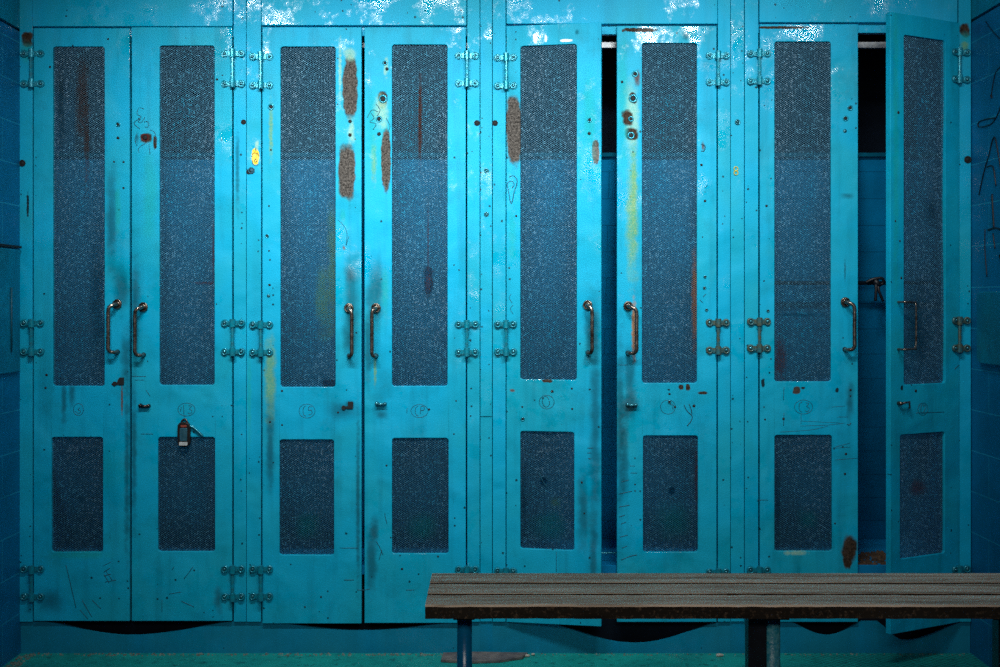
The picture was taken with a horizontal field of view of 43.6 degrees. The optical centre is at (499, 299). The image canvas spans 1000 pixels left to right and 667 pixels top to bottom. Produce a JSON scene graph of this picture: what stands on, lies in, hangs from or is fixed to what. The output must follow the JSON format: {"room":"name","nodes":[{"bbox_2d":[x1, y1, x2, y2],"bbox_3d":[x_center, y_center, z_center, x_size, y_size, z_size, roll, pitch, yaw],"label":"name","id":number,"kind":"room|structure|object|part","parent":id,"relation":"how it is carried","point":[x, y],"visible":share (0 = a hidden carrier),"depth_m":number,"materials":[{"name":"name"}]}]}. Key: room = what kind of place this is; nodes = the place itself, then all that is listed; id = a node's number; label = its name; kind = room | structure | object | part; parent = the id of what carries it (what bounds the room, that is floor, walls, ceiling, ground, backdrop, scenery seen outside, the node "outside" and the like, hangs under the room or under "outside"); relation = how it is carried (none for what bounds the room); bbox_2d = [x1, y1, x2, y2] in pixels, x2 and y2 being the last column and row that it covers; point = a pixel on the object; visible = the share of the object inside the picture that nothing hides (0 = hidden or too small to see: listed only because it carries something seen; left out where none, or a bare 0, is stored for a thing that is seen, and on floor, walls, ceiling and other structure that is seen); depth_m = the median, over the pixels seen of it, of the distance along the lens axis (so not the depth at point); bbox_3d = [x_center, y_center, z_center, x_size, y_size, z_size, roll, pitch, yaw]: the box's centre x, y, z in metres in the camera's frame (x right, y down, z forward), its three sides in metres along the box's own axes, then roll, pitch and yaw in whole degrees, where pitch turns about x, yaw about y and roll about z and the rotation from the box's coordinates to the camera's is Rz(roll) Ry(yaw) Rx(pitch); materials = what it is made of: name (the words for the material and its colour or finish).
{"room":"changing room","nodes":[
{"label":"changing room","id":0,"kind":"room"},
{"bbox_2d":[0,0,20,666],"bbox_3d":[-1.583,-0.245,2.010,0.100,2.750,5.220,0,0,0],"label":"wall","id":1,"kind":"structure","parent":0,"point":[10,624],"depth_m":3.91,"materials":[{"name":"blue paint"}]},
{"bbox_2d":[0,244,21,373],"bbox_3d":[-1.525,0.028,3.612,0.016,0.399,0.724,0,0,0],"label":"wall panel","id":2,"kind":"object","parent":1,"relation":"attached to","point":[9,258],"visible":1,"depth_m":3.88,"materials":[{"name":"paint"}]},
{"bbox_2d":[492,0,492,572],"bbox_3d":[-0.014,-0.245,4.570,3.238,2.750,0.100,0,0,0],"label":"wall","id":3,"kind":"structure","parent":0,"point":[492,0],"depth_m":4.52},
{"bbox_2d":[3,619,987,666],"bbox_3d":[-0.014,1.180,2.010,3.238,0.100,5.220,0,0,0],"label":"floor","id":4,"kind":"structure","parent":0,"point":[68,659],"depth_m":3.93,"materials":[{"name":"teal paint"}]},
{"bbox_2d":[6,653,34,666],"bbox_3d":[-1.502,1.127,3.915,0.045,0.005,0.158,0,0,0],"label":"rubble","id":5,"kind":"object","parent":4,"relation":"on","point":[31,654],"visible":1,"depth_m":3.90,"materials":[{"name":"grey stone"}]},
{"bbox_2d":[19,0,246,652],"bbox_3d":[-1.173,-0.014,4.231,0.726,2.288,0.568,0,0,0],"label":"locker","id":6,"kind":"object","parent":4,"relation":"on","point":[133,161],"visible":0.99,"depth_m":3.99,"materials":[{"name":"metal"}]},
{"bbox_3d":[-1.533,-0.014,4.272,0.003,2.288,0.485,0,0,0],"label":"panel","id":7,"kind":"part","parent":6,"relation":"part of","materials":[{"name":"blue paint"}]},
{"bbox_3d":[-1.348,0.620,3.996,0.170,0.374,0.008,0,0,0],"label":"panel","id":8,"kind":"part","parent":6,"relation":"part of","materials":[{"name":"metal"}]},
{"bbox_3d":[-1.344,-0.267,3.996,0.170,1.090,0.008,0,0,0],"label":"panel","id":9,"kind":"part","parent":6,"relation":"part of","materials":[{"name":"metal"}]},
{"bbox_3d":[-1.335,0.078,3.997,0.306,1.891,0.019,0,0,0],"label":"door","id":10,"kind":"part","parent":6,"relation":"part of","materials":[{"name":"paint"}]},
{"bbox_3d":[-1.226,0.089,3.966,0.022,0.165,0.049,0,0,31],"label":"handle","id":11,"kind":"part","parent":6,"relation":"part of","materials":[{"name":"metal"}]},
{"bbox_3d":[-1.171,-1.015,4.006,0.638,0.286,0.048,0,0,0],"label":"header panel","id":12,"kind":"part","parent":6,"relation":"part of","materials":[{"name":"paint"}]},
{"bbox_3d":[-1.172,1.079,4.005,0.725,0.101,0.012,0,0,0],"label":"kick plate","id":13,"kind":"part","parent":6,"relation":"part of","materials":[{"name":"paint"}]},
{"bbox_3d":[-1.143,0.099,3.966,0.021,0.165,0.048,0,0,29],"label":"handle","id":14,"kind":"part","parent":6,"relation":"part of","materials":[{"name":"metal"}]},
{"bbox_3d":[-1.015,0.077,3.997,0.320,1.894,0.019,0,0,0],"label":"door","id":15,"kind":"part","parent":6,"relation":"part of","materials":[{"name":"paint"}]},
{"bbox_3d":[-1.000,0.620,3.996,0.188,0.373,0.008,0,0,0],"label":"panel","id":16,"kind":"part","parent":6,"relation":"part of","materials":[{"name":"metal"}]},
{"bbox_3d":[-0.998,-0.270,3.996,0.181,1.090,0.008,0,0,0],"label":"panel","id":17,"kind":"part","parent":6,"relation":"part of","materials":[{"name":"metal"}]},
{"bbox_2d":[177,418,202,446],"bbox_3d":[-0.985,0.421,3.977,0.081,0.091,0.018,0,0,0],"label":"padlock","id":18,"kind":"object","parent":6,"relation":"hanging from","point":[183,428],"visible":1,"depth_m":3.97,"materials":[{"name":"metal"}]},
{"bbox_3d":[-1.005,0.427,3.970,0.024,0.041,0.004,0,0,0],"label":"plate","id":19,"kind":"part","parent":18,"relation":"part of","materials":[{"name":"blue metal"}]},
{"bbox_2d":[26,652,441,655],"bbox_3d":[-0.793,1.127,3.979,1.435,0.005,0.031,0,0,0],"label":"rubble","id":20,"kind":"object","parent":4,"relation":"on","point":[90,654],"visible":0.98,"depth_m":3.98,"materials":[{"name":"grey stone"}]},
{"bbox_2d":[246,0,479,652],"bbox_3d":[-0.437,-0.014,4.231,0.746,2.288,0.568,0,0,0],"label":"locker","id":21,"kind":"object","parent":4,"relation":"on","point":[363,170],"visible":0.98,"depth_m":3.99,"materials":[{"name":"metal"}]},
{"bbox_3d":[-0.616,0.629,3.996,0.180,0.376,0.008,0,0,0],"label":"panel","id":22,"kind":"part","parent":21,"relation":"part of","materials":[{"name":"metal"}]},
{"bbox_3d":[-0.612,-0.266,3.996,0.181,1.094,0.008,0,0,0],"label":"panel","id":23,"kind":"part","parent":21,"relation":"part of","materials":[{"name":"metal"}]},
{"bbox_3d":[-0.600,0.081,3.997,0.316,1.902,0.019,0,0,0],"label":"door","id":24,"kind":"part","parent":21,"relation":"part of","materials":[{"name":"paint"}]},
{"bbox_3d":[-0.478,0.102,3.967,0.019,0.166,0.045,0,0,-22],"label":"handle","id":25,"kind":"part","parent":21,"relation":"part of","materials":[{"name":"metal"}]},
{"bbox_3d":[-0.437,1.079,4.005,0.746,0.101,0.012,0,0,0],"label":"kick plate","id":26,"kind":"part","parent":21,"relation":"part of","materials":[{"name":"paint"}]},
{"bbox_3d":[-0.434,-1.017,4.006,0.654,0.283,0.048,0,0,0],"label":"header panel","id":27,"kind":"part","parent":21,"relation":"part of","materials":[{"name":"paint"}]},
{"bbox_3d":[-0.434,-0.862,4.017,0.656,0.032,0.026,0,0,0],"label":"rail","id":28,"kind":"part","parent":21,"relation":"part of","materials":[{"name":"metal"}]},
{"bbox_3d":[-0.398,0.102,3.967,0.018,0.165,0.044,0,0,16],"label":"handle","id":29,"kind":"part","parent":21,"relation":"part of","materials":[{"name":"metal"}]},
{"bbox_3d":[-0.271,0.080,3.997,0.323,1.901,0.019,0,0,0],"label":"door","id":30,"kind":"part","parent":21,"relation":"part of","materials":[{"name":"paint"}]},
{"bbox_3d":[-0.256,-0.270,3.996,0.183,1.097,0.008,0,0,0],"label":"panel","id":31,"kind":"part","parent":21,"relation":"part of","materials":[{"name":"metal"}]},
{"bbox_3d":[-0.254,0.624,3.996,0.186,0.376,0.008,0,0,0],"label":"panel","id":32,"kind":"part","parent":21,"relation":"part of","materials":[{"name":"metal"}]},
{"bbox_2d":[441,652,527,663],"bbox_3d":[-0.048,1.125,3.933,0.272,0.010,0.104,0,0,0],"label":"board","id":33,"kind":"object","parent":4,"relation":"on","point":[447,657],"visible":0.91,"depth_m":3.93,"materials":[{"name":"grey wood"}]},
{"bbox_2d":[480,0,491,651],"bbox_3d":[-0.044,-0.014,4.003,0.040,2.288,0.033,0,0,0],"label":"strip","id":34,"kind":"object","parent":4,"relation":"on","point":[485,5],"visible":1,"depth_m":3.99,"materials":[{"name":"paint"}]},
{"bbox_3d":[-0.044,1.079,4.005,0.040,0.101,0.012,0,0,0],"label":"kick plate","id":35,"kind":"part","parent":34,"relation":"part of","materials":[{"name":"paint"}]},
{"bbox_3d":[-0.044,-0.134,3.991,0.037,1.011,0.003,0,0,0],"label":"plate","id":36,"kind":"part","parent":34,"relation":"part of","materials":[{"name":"paint"}]},
{"bbox_2d":[492,0,729,652],"bbox_3d":[0.355,-0.014,4.206,0.761,2.288,0.619,0,0,0],"label":"locker","id":37,"kind":"object","parent":4,"relation":"on","point":[611,122],"visible":0.98,"depth_m":3.99,"materials":[{"name":"metal"}]},
{"bbox_3d":[0.151,0.604,3.971,0.179,0.382,0.008,0,0,11],"label":"panel","id":38,"kind":"part","parent":37,"relation":"part of","materials":[{"name":"metal"}]},
{"bbox_3d":[0.155,-0.278,3.971,0.187,1.068,0.008,0,0,10],"label":"panel","id":39,"kind":"part","parent":37,"relation":"part of","materials":[{"name":"metal"}]},
{"bbox_3d":[0.171,0.077,3.968,0.303,1.901,0.019,0,0,10],"label":"door","id":40,"kind":"part","parent":37,"relation":"part of","materials":[{"name":"paint"}]},
{"bbox_3d":[0.278,0.091,3.918,0.021,0.164,0.048,0,0,-18],"label":"handle","id":41,"kind":"part","parent":37,"relation":"part of","materials":[{"name":"metal"}]},
{"bbox_2d":[521,539,696,564],"bbox_3d":[0.356,0.862,4.266,0.754,0.010,0.492,0,0,0],"label":"shelf","id":42,"kind":"object","parent":37,"relation":"attached to","point":[608,545],"depth_m":4.37,"materials":[{"name":"blue metal"}]},
{"bbox_3d":[0.356,1.079,4.005,0.760,0.101,0.012,0,0,0],"label":"kick plate","id":43,"kind":"part","parent":37,"relation":"part of","materials":[{"name":"paint"}]},
{"bbox_3d":[0.357,-0.867,4.017,0.675,0.032,0.026,0,0,0],"label":"rail","id":44,"kind":"part","parent":37,"relation":"part of","materials":[{"name":"metal"}]},
{"bbox_3d":[0.357,-1.019,4.006,0.673,0.278,0.048,0,0,0],"label":"header panel","id":45,"kind":"part","parent":37,"relation":"part of","materials":[{"name":"paint"}]},
{"bbox_3d":[0.416,0.094,3.965,0.023,0.162,0.052,0,0,-37],"label":"handle","id":46,"kind":"part","parent":37,"relation":"part of","materials":[{"name":"metal"}]},
{"bbox_3d":[0.532,0.076,3.997,0.318,1.901,0.019,0,0,0],"label":"door","id":47,"kind":"part","parent":37,"relation":"part of","materials":[{"name":"paint"}]},
{"bbox_3d":[0.541,-0.278,3.996,0.181,1.092,0.008,0,0,0],"label":"panel","id":48,"kind":"part","parent":37,"relation":"part of","materials":[{"name":"metal"}]},
{"bbox_3d":[0.544,0.618,3.996,0.181,0.379,0.007,0,0,0],"label":"panel","id":49,"kind":"part","parent":37,"relation":"part of","materials":[{"name":"metal"}]},
{"bbox_2d":[425,573,999,666],"bbox_3d":[0.581,0.905,2.950,1.499,0.451,0.329,0,0,0],"label":"bench","id":50,"kind":"object","parent":4,"relation":"on","point":[763,600],"visible":1,"depth_m":2.86,"materials":[{"name":"brown wood"}]},
{"bbox_3d":[-0.081,0.919,2.850,0.034,0.406,0.034,0,0,0],"label":"leg","id":51,"kind":"part","parent":50,"relation":"part of","materials":[{"name":"blue metal"}]},
{"bbox_3d":[0.583,0.923,2.850,0.042,0.414,0.040,0,0,0],"label":"leg","id":52,"kind":"part","parent":50,"relation":"part of","materials":[{"name":"black paint"}]},
{"bbox_3d":[0.619,0.919,2.845,0.037,0.406,0.037,0,0,0],"label":"leg","id":53,"kind":"part","parent":50,"relation":"part of","materials":[{"name":"grey metal"}]},
{"bbox_3d":[1.150,0.923,2.850,0.042,0.414,0.040,0,0,0],"label":"leg","id":54,"kind":"part","parent":50,"relation":"part of","materials":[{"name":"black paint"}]},
{"bbox_2d":[730,0,743,652],"bbox_3d":[0.758,-0.014,4.003,0.045,2.288,0.033,0,0,0],"label":"strip","id":55,"kind":"object","parent":4,"relation":"on","point":[736,6],"visible":1,"depth_m":3.99,"materials":[{"name":"paint"}]},
{"bbox_3d":[0.758,1.079,4.005,0.045,0.101,0.012,0,0,0],"label":"kick plate","id":56,"kind":"part","parent":55,"relation":"part of","materials":[{"name":"paint"}]},
{"bbox_2d":[541,653,964,655],"bbox_3d":[0.806,1.128,3.982,1.358,0.004,0.026,0,0,0],"label":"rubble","id":57,"kind":"object","parent":4,"relation":"on","point":[541,653],"visible":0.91,"depth_m":3.98,"materials":[{"name":"grey stone"}]},
{"bbox_2d":[744,0,971,652],"bbox_3d":[1.143,-0.014,4.171,0.724,2.288,0.689,0,0,0],"label":"locker","id":58,"kind":"object","parent":4,"relation":"on","point":[857,113],"visible":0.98,"depth_m":3.99,"materials":[{"name":"metal"}]},
{"bbox_3d":[0.967,0.616,3.996,0.189,0.378,0.008,0,0,0],"label":"panel","id":59,"kind":"part","parent":58,"relation":"part of","materials":[{"name":"metal"}]},
{"bbox_3d":[0.966,-0.282,3.996,0.186,1.092,0.008,0,0,0],"label":"panel","id":60,"kind":"part","parent":58,"relation":"part of","materials":[{"name":"metal"}]},
{"bbox_3d":[0.986,0.074,3.997,0.313,1.907,0.019,0,0,0],"label":"door","id":61,"kind":"part","parent":58,"relation":"part of","materials":[{"name":"paint"}]},
{"bbox_3d":[1.144,-0.872,4.017,0.637,0.032,0.026,0,0,0],"label":"rail","id":62,"kind":"part","parent":58,"relation":"part of","materials":[{"name":"metal"}]},
{"bbox_2d":[758,539,938,564],"bbox_3d":[1.142,0.862,4.266,0.717,0.010,0.492,0,0,0],"label":"shelf","id":63,"kind":"object","parent":58,"relation":"attached to","point":[864,545],"depth_m":4.37,"materials":[{"name":"blue metal"}]},
{"bbox_3d":[1.142,-0.056,4.120,0.717,0.013,0.013,0,0,0],"label":"coat rail","id":64,"kind":"part","parent":58,"relation":"part of","materials":[{"name":"black paint"}]},
{"bbox_3d":[1.107,0.082,3.966,0.022,0.164,0.050,0,0,-33],"label":"handle","id":65,"kind":"part","parent":58,"relation":"part of","materials":[{"name":"metal"}]},
{"bbox_3d":[1.142,1.079,4.005,0.723,0.101,0.012,0,0,0],"label":"kick plate","id":66,"kind":"part","parent":58,"relation":"part of","materials":[{"name":"paint"}]},
{"bbox_3d":[1.142,-1.022,4.006,0.631,0.274,0.048,0,0,0],"label":"header panel","id":67,"kind":"part","parent":58,"relation":"part of","materials":[{"name":"paint"}]},
{"bbox_2d":[858,550,885,564],"bbox_3d":[1.226,0.851,4.137,0.155,0.012,0.222,0,0,0],"label":"rubble","id":68,"kind":"object","parent":58,"relation":"on","point":[879,556],"visible":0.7,"depth_m":4.14,"materials":[{"name":"brown stone"}]},
{"bbox_2d":[865,276,884,301],"bbox_3d":[1.233,-0.036,4.107,0.064,0.082,0.021,0,0,0],"label":"tie","id":69,"kind":"object","parent":58,"relation":"attached to","point":[875,280],"visible":1,"depth_m":4.10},
{"bbox_3d":[1.253,0.079,3.839,0.062,0.154,0.026,0,0,2],"label":"handle","id":70,"kind":"part","parent":58,"relation":"part of","materials":[{"name":"metal"}]},
{"bbox_3d":[1.316,0.608,3.912,0.205,0.391,0.008,0,0,-30],"label":"panel","id":71,"kind":"part","parent":58,"relation":"part of","materials":[{"name":"metal"}]},
{"bbox_3d":[1.327,0.071,3.920,0.308,1.912,0.019,0,0,-30],"label":"door","id":72,"kind":"part","parent":58,"relation":"part of","materials":[{"name":"paint"}]},
{"bbox_3d":[1.324,-0.279,3.917,0.190,1.090,0.008,0,0,-30],"label":"panel","id":73,"kind":"part","parent":58,"relation":"part of","materials":[{"name":"metal"}]},
{"bbox_3d":[1.502,-0.014,4.272,0.003,2.288,0.485,0,0,0],"label":"panel","id":74,"kind":"part","parent":58,"relation":"part of","materials":[{"name":"blue paint"}]},
{"bbox_2d":[970,0,999,666],"bbox_3d":[1.553,-0.245,2.010,0.105,2.750,5.220,0,0,0],"label":"wall","id":75,"kind":"structure","parent":0,"point":[985,30],"depth_m":3.88,"materials":[{"name":"blue paint"}]},
{"bbox_2d":[977,291,999,365],"bbox_3d":[1.495,0.085,3.744,0.022,0.221,0.300,0,0,0],"label":"wall box","id":76,"kind":"object","parent":75,"relation":"attached to","point":[988,303],"visible":1,"depth_m":3.80,"materials":[{"name":"paint"}]}
]}

